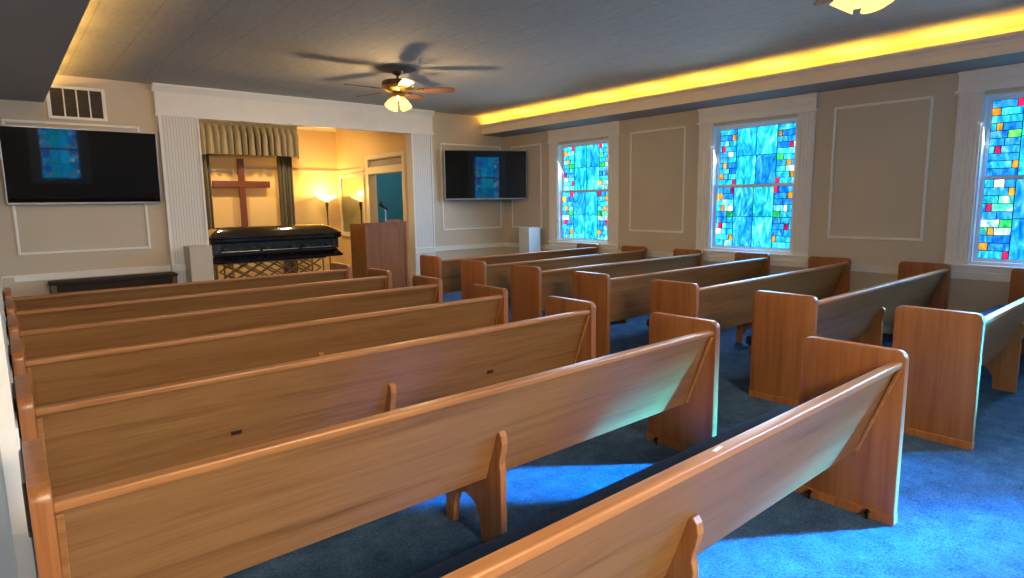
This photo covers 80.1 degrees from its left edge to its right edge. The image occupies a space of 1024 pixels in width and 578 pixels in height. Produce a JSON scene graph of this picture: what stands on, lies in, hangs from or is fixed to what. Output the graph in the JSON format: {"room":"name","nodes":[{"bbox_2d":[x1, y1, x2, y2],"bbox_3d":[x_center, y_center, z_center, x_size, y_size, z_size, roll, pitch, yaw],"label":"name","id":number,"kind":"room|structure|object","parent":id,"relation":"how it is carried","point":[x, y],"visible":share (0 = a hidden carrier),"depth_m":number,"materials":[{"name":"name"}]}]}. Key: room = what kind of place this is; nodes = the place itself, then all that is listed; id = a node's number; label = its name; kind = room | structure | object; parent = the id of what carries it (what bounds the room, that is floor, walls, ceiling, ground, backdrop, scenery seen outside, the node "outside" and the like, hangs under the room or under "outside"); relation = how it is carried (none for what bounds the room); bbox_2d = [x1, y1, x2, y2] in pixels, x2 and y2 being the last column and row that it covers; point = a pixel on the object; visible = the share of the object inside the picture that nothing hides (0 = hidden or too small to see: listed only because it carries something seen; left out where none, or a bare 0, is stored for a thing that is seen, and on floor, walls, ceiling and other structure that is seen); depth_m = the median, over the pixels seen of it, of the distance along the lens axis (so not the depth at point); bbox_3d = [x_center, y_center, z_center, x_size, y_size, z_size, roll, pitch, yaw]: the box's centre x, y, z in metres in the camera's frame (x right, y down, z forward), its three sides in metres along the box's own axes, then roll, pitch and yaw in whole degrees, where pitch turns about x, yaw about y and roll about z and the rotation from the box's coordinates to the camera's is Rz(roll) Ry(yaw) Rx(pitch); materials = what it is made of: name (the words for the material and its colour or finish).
{"room":"house of worship","nodes":[
{"label":"house of worship","id":0,"kind":"room"},
{"bbox_2d":[0,272,15,425],"bbox_3d":[-4.122,-0.640,4.702,0.150,3.260,6.830,-8,11,-40],"label":"wall","id":1,"kind":"structure","parent":0,"point":[2,312],"depth_m":2.87,"materials":[{"name":"beige paint"}]},
{"bbox_2d":[1,277,20,448],"bbox_3d":[-4.050,0.223,4.875,0.006,0.080,6.830,-8,11,-40],"label":"trim","id":2,"kind":"structure","parent":1,"relation":"attached to","point":[16,421],"depth_m":2.46,"materials":[{"name":"white paint"}]},
{"bbox_2d":[0,314,36,577],"bbox_3d":[-1.860,-0.127,2.144,0.052,2.900,0.066,-8,11,-40],"label":"trim","id":3,"kind":"structure","parent":1,"relation":"attached to","point":[23,549],"depth_m":2.24,"materials":[{"name":"beige paint"}]},
{"bbox_2d":[19,439,36,576],"bbox_3d":[-4.046,0.565,4.923,0.003,0.610,6.830,-8,11,-40],"label":"wainscot","id":4,"kind":"structure","parent":1,"relation":"attached to","point":[20,439],"depth_m":2.50,"materials":[{"name":"white paint"}]},
{"bbox_2d":[21,438,37,577],"bbox_3d":[-4.041,0.906,4.972,0.005,0.120,6.830,-8,11,-40],"label":"baseboard","id":5,"kind":"structure","parent":1,"relation":"attached to","point":[21,438],"depth_m":2.63,"materials":[{"name":"white paint"}]},
{"bbox_2d":[0,450,17,577],"bbox_3d":[-0.528,0.061,-0.592,1.428,3.260,6.170,-8,11,-40],"label":"wall","id":6,"kind":"structure","parent":0,"point":[8,568],"depth_m":2.27,"materials":[{"name":"beige paint"}]},
{"bbox_2d":[0,0,89,101],"bbox_3d":[-2.395,-1.667,2.034,1.962,0.205,12.900,-8,11,-40],"label":"soffit","id":7,"kind":"structure","parent":0,"point":[36,36],"depth_m":4.82,"materials":[{"name":"paint"}]},
{"bbox_2d":[0,75,504,296],"bbox_3d":[-3.218,-1.401,9.964,8.282,3.260,0.140,-8,11,-40],"label":"wall","id":8,"kind":"structure","parent":0,"point":[60,227],"depth_m":8.16,"materials":[{"name":"beige paint"}]},
{"bbox_2d":[0,172,16,296],"bbox_3d":[-6.205,-0.808,7.394,0.122,2.895,0.030,-8,11,-40],"label":"trim","id":9,"kind":"structure","parent":8,"relation":"attached to","point":[6,266],"depth_m":7.44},
{"bbox_2d":[1,119,150,255],"bbox_3d":[-5.568,-1.300,7.879,1.440,1.645,0.018,-8,11,-40],"label":"trim","id":10,"kind":"structure","parent":8,"relation":"attached to","point":[2,120],"depth_m":7.80,"materials":[{"name":"white paint"}]},
{"bbox_2d":[46,85,107,121],"bbox_3d":[-5.540,-2.363,7.762,0.620,0.410,0.022,-8,11,-40],"label":"air vent","id":11,"kind":"object","parent":8,"relation":"in","point":[63,102],"visible":0.86,"depth_m":7.76,"materials":[{"name":"white metal"}]},
{"bbox_2d":[0,125,161,204],"bbox_3d":[-5.482,-1.567,7.831,1.659,0.944,0.148,-8,11,-40],"label":"television","id":12,"kind":"object","parent":8,"relation":"attached to","point":[41,165],"visible":1,"depth_m":7.75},
{"bbox_2d":[171,264,185,271],"bbox_3d":[-4.607,0.029,8.822,0.526,0.790,0.086,-8,11,-40],"label":"trim","id":13,"kind":"structure","parent":8,"relation":"attached to","point":[182,267],"depth_m":8.64,"materials":[{"name":"white paint"}]},
{"bbox_2d":[157,116,206,282],"bbox_3d":[-4.682,-1.000,8.748,0.510,2.850,0.200,-8,11,-40],"label":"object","id":14,"kind":"structure","parent":8,"relation":"attached to","point":[179,134],"depth_m":8.60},
{"bbox_2d":[158,116,208,264],"bbox_3d":[-4.619,-1.374,8.613,0.510,2.048,0.012,-8,11,-40],"label":"trim","id":15,"kind":"structure","parent":8,"relation":"attached to","point":[159,118],"depth_m":8.57,"materials":[{"name":"white paint"}]},
{"bbox_2d":[2,242,504,281],"bbox_3d":[-3.188,-0.516,9.989,7.982,0.080,0.036,-8,11,-40],"label":"trim","id":16,"kind":"structure","parent":8,"relation":"attached to","point":[62,275],"depth_m":8.17,"materials":[{"name":"white paint"}]},
{"bbox_2d":[153,91,432,133],"bbox_3d":[-3.213,-2.765,9.757,4.440,0.320,0.212,-8,11,-40],"label":"beam","id":17,"kind":"structure","parent":8,"relation":"attached to","point":[164,102],"depth_m":9.38,"materials":[{"name":"white paint"}]},
{"bbox_2d":[151,82,434,134],"bbox_3d":[-3.144,-2.793,9.671,4.480,0.422,0.125,-8,11,-40],"label":"trim","id":18,"kind":"structure","parent":8,"relation":"attached to","point":[160,87],"depth_m":9.30,"materials":[{"name":"white paint"}]},
{"bbox_2d":[405,133,434,285],"bbox_3d":[-1.676,-1.398,11.248,0.430,2.850,0.200,-8,11,-40],"label":"trim","id":19,"kind":"structure","parent":8,"relation":"attached to","point":[422,176],"depth_m":11.12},
{"bbox_2d":[415,247,435,253],"bbox_3d":[-1.601,-0.369,11.322,0.446,0.790,0.086,-8,11,-40],"label":"trim","id":20,"kind":"structure","parent":8,"relation":"attached to","point":[432,249],"depth_m":11.24,"materials":[{"name":"white paint"}]},
{"bbox_2d":[440,143,501,230],"bbox_3d":[-0.769,-1.976,11.865,1.440,1.625,0.018,-8,11,-40],"label":"trim","id":21,"kind":"structure","parent":8,"relation":"attached to","point":[441,144],"depth_m":11.64,"materials":[{"name":"white paint"}]},
{"bbox_2d":[443,150,526,199],"bbox_3d":[-0.549,-2.185,11.727,1.608,0.919,0.494,-3,8,-17],"label":"television","id":22,"kind":"object","parent":8,"relation":"attached to","point":[468,174],"visible":1,"depth_m":11.50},
{"bbox_2d":[209,129,341,279],"bbox_3d":[-4.512,-1.791,12.842,6.600,3.260,0.150,-8,11,-40],"label":"wall","id":23,"kind":"structure","parent":0,"point":[317,149],"depth_m":12.65,"materials":[{"name":"paint"}]},
{"bbox_2d":[212,158,269,225],"bbox_3d":[-5.296,-1.773,11.957,1.060,1.535,0.186,-8,11,-40],"label":"cross","id":24,"kind":"object","parent":23,"relation":"attached to","point":[241,183],"visible":0.82,"depth_m":11.87,"materials":[{"name":"brown wood"}]},
{"bbox_2d":[199,120,298,158],"bbox_3d":[-5.085,-2.886,11.754,1.880,0.690,0.547,-8,11,-40],"label":"valance","id":25,"kind":"object","parent":23,"relation":"attached to","point":[216,137],"visible":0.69,"depth_m":11.56,"materials":[{"name":"beige fabric"}]},
{"bbox_2d":[210,168,364,173],"bbox_3d":[-4.907,-2.271,11.496,3.980,0.050,1.290,-8,11,-40],"label":"trim","id":26,"kind":"structure","parent":23,"relation":"attached to","point":[211,169],"depth_m":12.38,"materials":[{"name":"beige paint"}]},
{"bbox_2d":[297,126,335,131],"bbox_3d":[-5.306,-3.231,11.823,3.980,0.100,0.090,-8,11,-40],"label":"trim","id":27,"kind":"structure","parent":23,"relation":"attached to","point":[298,127],"depth_m":12.83,"materials":[{"name":"beige paint"}]},
{"bbox_2d":[335,129,410,286],"bbox_3d":[-2.811,-1.736,12.283,0.120,3.260,2.900,-8,11,-40],"label":"wall","id":28,"kind":"structure","parent":0,"point":[352,146],"depth_m":12.31,"materials":[{"name":"paint"}]},
{"bbox_2d":[339,173,365,235],"bbox_3d":[-3.360,-1.755,12.830,0.080,1.300,1.220,-8,11,-40],"label":"mirror","id":29,"kind":"object","parent":28,"relation":"in","point":[352,195],"depth_m":12.85,"materials":[{"name":"mirror"}]},
{"bbox_2d":[374,175,377,221],"bbox_3d":[-2.833,-1.757,12.433,0.040,3.260,0.300,-8,11,-40],"label":"trim","id":30,"kind":"structure","parent":28,"relation":"attached to","point":[374,175],"depth_m":12.30,"materials":[{"name":"beige wood"}]},
{"bbox_2d":[365,150,409,286],"bbox_3d":[-2.396,-1.319,11.794,0.092,2.560,1.520,-8,11,-40],"label":"door frame","id":31,"kind":"structure","parent":28,"relation":"in","point":[400,161],"depth_m":11.53,"materials":[{"name":"beige paint"}]},
{"bbox_2d":[376,172,403,221],"bbox_3d":[-3.027,-1.962,13.899,1.650,3.260,0.115,-8,11,-40],"label":"wall","id":32,"kind":"structure","parent":0,"point":[389,185],"depth_m":14.00,"materials":[{"name":"teal paint"}]},
{"bbox_2d":[56,0,1023,118],"bbox_3d":[-0.571,-2.509,5.483,9.710,0.120,16.350,-8,11,-40],"label":"ceiling","id":33,"kind":"structure","parent":0,"point":[502,59],"depth_m":6.34,"materials":[{"name":"grey paint"}]},
{"bbox_2d":[345,64,454,111],"bbox_3d":[-1.359,-2.475,7.575,1.286,0.512,1.344,-1,8,-3],"label":"ceiling fan","id":34,"kind":"object","parent":33,"relation":"hanging from","point":[398,87],"visible":1,"depth_m":7.50,"materials":[{"name":"brown wood"}]},
{"bbox_2d":[813,0,893,13],"bbox_3d":[2.050,-1.915,3.559,1.344,0.587,1.286,0,8,7],"label":"ceiling fan","id":35,"kind":"object","parent":33,"relation":"hanging from","point":[867,6],"visible":1,"depth_m":3.56,"materials":[{"name":"brown wood"}]},
{"bbox_2d":[223,291,1023,577],"bbox_3d":[-0.524,0.838,5.958,9.710,0.120,16.350,-8,11,-40],"label":"floor","id":36,"kind":"structure","parent":0,"point":[960,511],"depth_m":3.10,"materials":[{"name":"blue carpet"}]},
{"bbox_2d":[47,272,177,293],"bbox_3d":[-5.236,0.186,8.102,1.420,0.700,0.320,-8,11,-40],"label":"console table","id":37,"kind":"object","parent":36,"relation":"on","point":[107,282],"visible":0.67,"depth_m":7.92,"materials":[{"name":"brown wood"}]},
{"bbox_2d":[3,262,351,310],"bbox_3d":[-3.394,0.273,6.677,3.287,0.876,0.577,-8,11,-40],"label":"pew","id":38,"kind":"object","parent":36,"relation":"on","point":[339,271],"visible":0.26,"depth_m":6.23,"materials":[{"name":"brown wood"}]},
{"bbox_2d":[4,268,391,330],"bbox_3d":[-2.752,0.372,5.920,3.287,0.876,0.577,-8,11,-40],"label":"pew","id":39,"kind":"object","parent":36,"relation":"on","point":[377,279],"visible":0.2,"depth_m":5.45,"materials":[{"name":"brown wood"}]},
{"bbox_2d":[183,245,213,281],"bbox_3d":[-4.385,-0.079,8.592,0.300,1.062,0.300,-8,11,-40],"label":"pedestal","id":40,"kind":"object","parent":36,"relation":"on","point":[198,258],"visible":0.48,"depth_m":8.44,"materials":[{"name":"paint"}]},
{"bbox_2d":[202,154,216,279],"bbox_3d":[-5.720,-1.458,11.471,0.200,2.980,0.130,-8,11,-40],"label":"curtain","id":41,"kind":"object","parent":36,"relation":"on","point":[205,158],"visible":0.31,"depth_m":11.44,"materials":[{"name":"fabric"}]},
{"bbox_2d":[6,275,442,359],"bbox_3d":[-2.109,0.470,5.163,3.287,0.876,0.577,-8,11,-40],"label":"pew","id":42,"kind":"object","parent":36,"relation":"on","point":[425,290],"visible":0.28,"depth_m":4.66,"materials":[{"name":"brown wood"}]},
{"bbox_2d":[8,284,507,406],"bbox_3d":[-1.466,0.569,4.406,3.287,0.876,0.577,-8,11,-40],"label":"pew","id":43,"kind":"object","parent":36,"relation":"on","point":[74,376],"visible":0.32,"depth_m":3.87,"materials":[{"name":"brown wood"}]},
{"bbox_2d":[215,257,326,279],"bbox_3d":[-4.017,-0.135,10.123,1.778,0.733,0.533,-8,11,-40],"label":"stand","id":44,"kind":"object","parent":36,"relation":"on","point":[258,263],"visible":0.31,"depth_m":9.97,"materials":[{"name":"brown metal"}]},
{"bbox_2d":[208,224,342,263],"bbox_3d":[-3.956,-0.779,10.087,2.130,0.545,0.737,-8,11,-40],"label":"casket","id":45,"kind":"object","parent":44,"relation":"on","point":[238,244],"visible":0.82,"depth_m":9.79,"materials":[{"name":"black paint"}]},
{"bbox_2d":[276,156,297,273],"bbox_3d":[-4.577,-1.609,12.422,0.290,2.980,0.130,-8,11,-40],"label":"curtain","id":46,"kind":"object","parent":36,"relation":"on","point":[284,164],"visible":0.52,"depth_m":12.37,"materials":[{"name":"fabric"}]},
{"bbox_2d":[12,296,595,497],"bbox_3d":[-0.824,0.667,3.648,3.287,0.876,0.577,-8,11,-40],"label":"pew","id":47,"kind":"object","parent":36,"relation":"on","point":[90,442],"visible":0.7,"depth_m":3.07,"materials":[{"name":"brown wood"}]},
{"bbox_2d":[316,195,337,269],"bbox_3d":[-3.907,-1.085,13.006,0.464,1.800,0.464,-8,11,-40],"label":"floor lamp","id":48,"kind":"object","parent":36,"relation":"on","point":[326,198],"visible":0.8,"depth_m":12.82,"materials":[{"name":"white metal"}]},
{"bbox_2d":[18,312,719,577],"bbox_3d":[-0.181,0.765,2.891,3.287,0.876,0.577,-8,11,-40],"label":"pew","id":49,"kind":"object","parent":36,"relation":"on","point":[222,515],"visible":0.93,"depth_m":2.31,"materials":[{"name":"brown wood"}]},
{"bbox_2d":[350,219,408,288],"bbox_3d":[-2.324,-0.549,10.724,0.812,1.335,0.568,-8,11,-40],"label":"lectern","id":50,"kind":"object","parent":36,"relation":"on","point":[378,245],"visible":0.73,"depth_m":10.51,"materials":[{"name":"brown wood"}]},
{"bbox_2d":[378,201,387,221],"bbox_3d":[-2.209,-1.318,10.476,0.178,0.382,0.086,-8,11,-40],"label":"microphone","id":51,"kind":"object","parent":50,"relation":"on","point":[380,203],"visible":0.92,"depth_m":10.45,"materials":[{"name":"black metal"}]},
{"bbox_2d":[420,243,598,301],"bbox_3d":[0.065,-0.202,9.676,3.279,0.876,0.577,-8,11,-40],"label":"pew","id":52,"kind":"object","parent":36,"relation":"on","point":[448,271],"visible":0.23,"depth_m":8.81,"materials":[{"name":"brown wood"}]},
{"bbox_2d":[519,227,540,252],"bbox_3d":[0.339,-0.595,11.507,0.300,1.130,0.300,-8,11,-40],"label":"pedestal","id":53,"kind":"object","parent":36,"relation":"on","point":[529,237],"visible":0.48,"depth_m":11.36,"materials":[{"name":"white paint"}]},
{"bbox_2d":[461,245,646,299],"bbox_3d":[0.717,-0.102,8.907,3.279,0.876,0.577,-8,11,-40],"label":"pew","id":54,"kind":"object","parent":36,"relation":"on","point":[472,271],"visible":0.35,"depth_m":8.07,"materials":[{"name":"brown wood"}]},
{"bbox_2d":[510,248,702,322],"bbox_3d":[1.369,-0.002,8.139,3.279,0.876,0.577,-8,11,-40],"label":"pew","id":55,"kind":"object","parent":36,"relation":"on","point":[530,286],"visible":0.34,"depth_m":7.21,"materials":[{"name":"brown wood"}]},
{"bbox_2d":[408,336,908,577],"bbox_3d":[0.462,0.864,2.134,3.287,0.876,0.577,-8,11,-40],"label":"pew","id":56,"kind":"object","parent":36,"relation":"on","point":[841,447],"visible":1,"depth_m":2.22,"materials":[{"name":"brown wood"}]},
{"bbox_2d":[408,405,794,577],"bbox_3d":[0.398,0.845,2.214,3.155,0.082,0.370,-8,11,-40],"label":"seat cushion","id":57,"kind":"object","parent":56,"relation":"on","point":[471,555],"depth_m":2.26,"materials":[{"name":"fabric"}]},
{"bbox_2d":[572,252,769,357],"bbox_3d":[2.021,0.098,7.371,3.279,0.876,0.577,-8,11,-40],"label":"pew","id":58,"kind":"object","parent":36,"relation":"on","point":[619,298],"visible":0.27,"depth_m":6.52,"materials":[{"name":"brown wood"}]},
{"bbox_2d":[647,256,850,343],"bbox_3d":[2.673,0.198,6.603,3.279,0.876,0.577,-8,11,-40],"label":"pew","id":59,"kind":"object","parent":36,"relation":"on","point":[730,304],"visible":0.58,"depth_m":6.01,"materials":[{"name":"brown wood"}]},
{"bbox_2d":[746,261,950,406],"bbox_3d":[3.325,0.297,5.834,3.279,0.876,0.577,-8,11,-40],"label":"pew","id":60,"kind":"object","parent":36,"relation":"on","point":[781,321],"visible":0.79,"depth_m":4.92,"materials":[{"name":"brown wood"}]},
{"bbox_2d":[746,334,751,344],"bbox_3d":[3.259,0.279,5.912,3.155,0.082,0.370,-8,11,-40],"label":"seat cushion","id":61,"kind":"object","parent":60,"relation":"on","point":[749,338],"depth_m":5.03,"materials":[{"name":"fabric"}]},
{"bbox_2d":[892,268,1023,449],"bbox_3d":[3.978,0.397,5.066,3.279,0.876,0.577,-8,11,-40],"label":"pew","id":62,"kind":"object","parent":36,"relation":"on","point":[947,350],"visible":0.84,"depth_m":4.00,"materials":[{"name":"brown wood"}]},
{"bbox_2d":[980,305,1004,315],"bbox_3d":[3.911,0.379,5.144,3.155,0.082,0.370,-8,11,-40],"label":"seat cushion","id":63,"kind":"object","parent":62,"relation":"on","point":[995,308],"depth_m":5.97,"materials":[{"name":"fabric"}]},
{"bbox_2d":[480,30,1023,136],"bbox_3d":[3.757,-2.481,7.151,0.572,0.205,12.900,-8,11,-40],"label":"soffit","id":64,"kind":"structure","parent":0,"point":[1003,49],"depth_m":7.25,"materials":[{"name":"paint"}]},
{"bbox_2d":[503,25,1023,312],"bbox_3d":[4.072,-1.167,7.589,0.200,3.260,12.900,-8,11,-40],"label":"wall","id":65,"kind":"structure","parent":0,"point":[880,155],"depth_m":7.38,"materials":[{"name":"beige paint"}]},
{"bbox_2d":[511,143,541,227],"bbox_3d":[0.275,-1.986,11.852,0.018,1.590,0.880,-8,11,-40],"label":"trim","id":66,"kind":"structure","parent":65,"relation":"attached to","point":[538,143],"depth_m":11.58,"materials":[{"name":"white paint"}]},
{"bbox_2d":[547,121,620,249],"bbox_3d":[1.286,-1.794,10.771,0.205,2.105,1.720,-8,11,-40],"label":"window","id":67,"kind":"structure","parent":65,"relation":"in","point":[585,170],"depth_m":10.79,"materials":[{"name":"blue glass"}]},
{"bbox_2d":[629,126,685,232],"bbox_3d":[2.252,-1.683,9.523,0.018,1.590,1.040,-8,11,-40],"label":"trim","id":68,"kind":"structure","parent":65,"relation":"attached to","point":[678,127],"depth_m":9.43,"materials":[{"name":"white paint"}]},
{"bbox_2d":[696,92,818,261],"bbox_3d":[3.318,-1.483,8.378,0.205,2.105,1.710,-8,11,-40],"label":"window","id":69,"kind":"structure","parent":65,"relation":"in","point":[759,185],"depth_m":8.34,"materials":[{"name":"blue glass"}]},
{"bbox_2d":[505,242,1010,281],"bbox_3d":[3.994,-0.283,7.637,0.036,0.080,12.900,-8,11,-40],"label":"trim","id":70,"kind":"structure","parent":65,"relation":"attached to","point":[859,268],"depth_m":7.85,"materials":[{"name":"white paint"}]},
{"bbox_2d":[827,95,933,240],"bbox_3d":[4.274,-1.373,7.141,0.018,1.590,1.040,-8,11,-40],"label":"trim","id":71,"kind":"structure","parent":65,"relation":"attached to","point":[932,96],"depth_m":7.01,"materials":[{"name":"white paint"}]},
{"bbox_2d":[883,323,893,333],"bbox_3d":[4.011,0.394,7.740,0.015,0.130,12.900,-8,11,-40],"label":"baseboard","id":72,"kind":"structure","parent":65,"relation":"attached to","point":[889,329],"depth_m":7.20,"materials":[{"name":"white paint"}]},
{"bbox_2d":[944,63,1023,274],"bbox_3d":[5.340,-1.173,5.996,0.205,2.105,1.720,-8,11,-40],"label":"window","id":73,"kind":"structure","parent":65,"relation":"in","point":[989,131],"depth_m":6.38,"materials":[{"name":"glass"}]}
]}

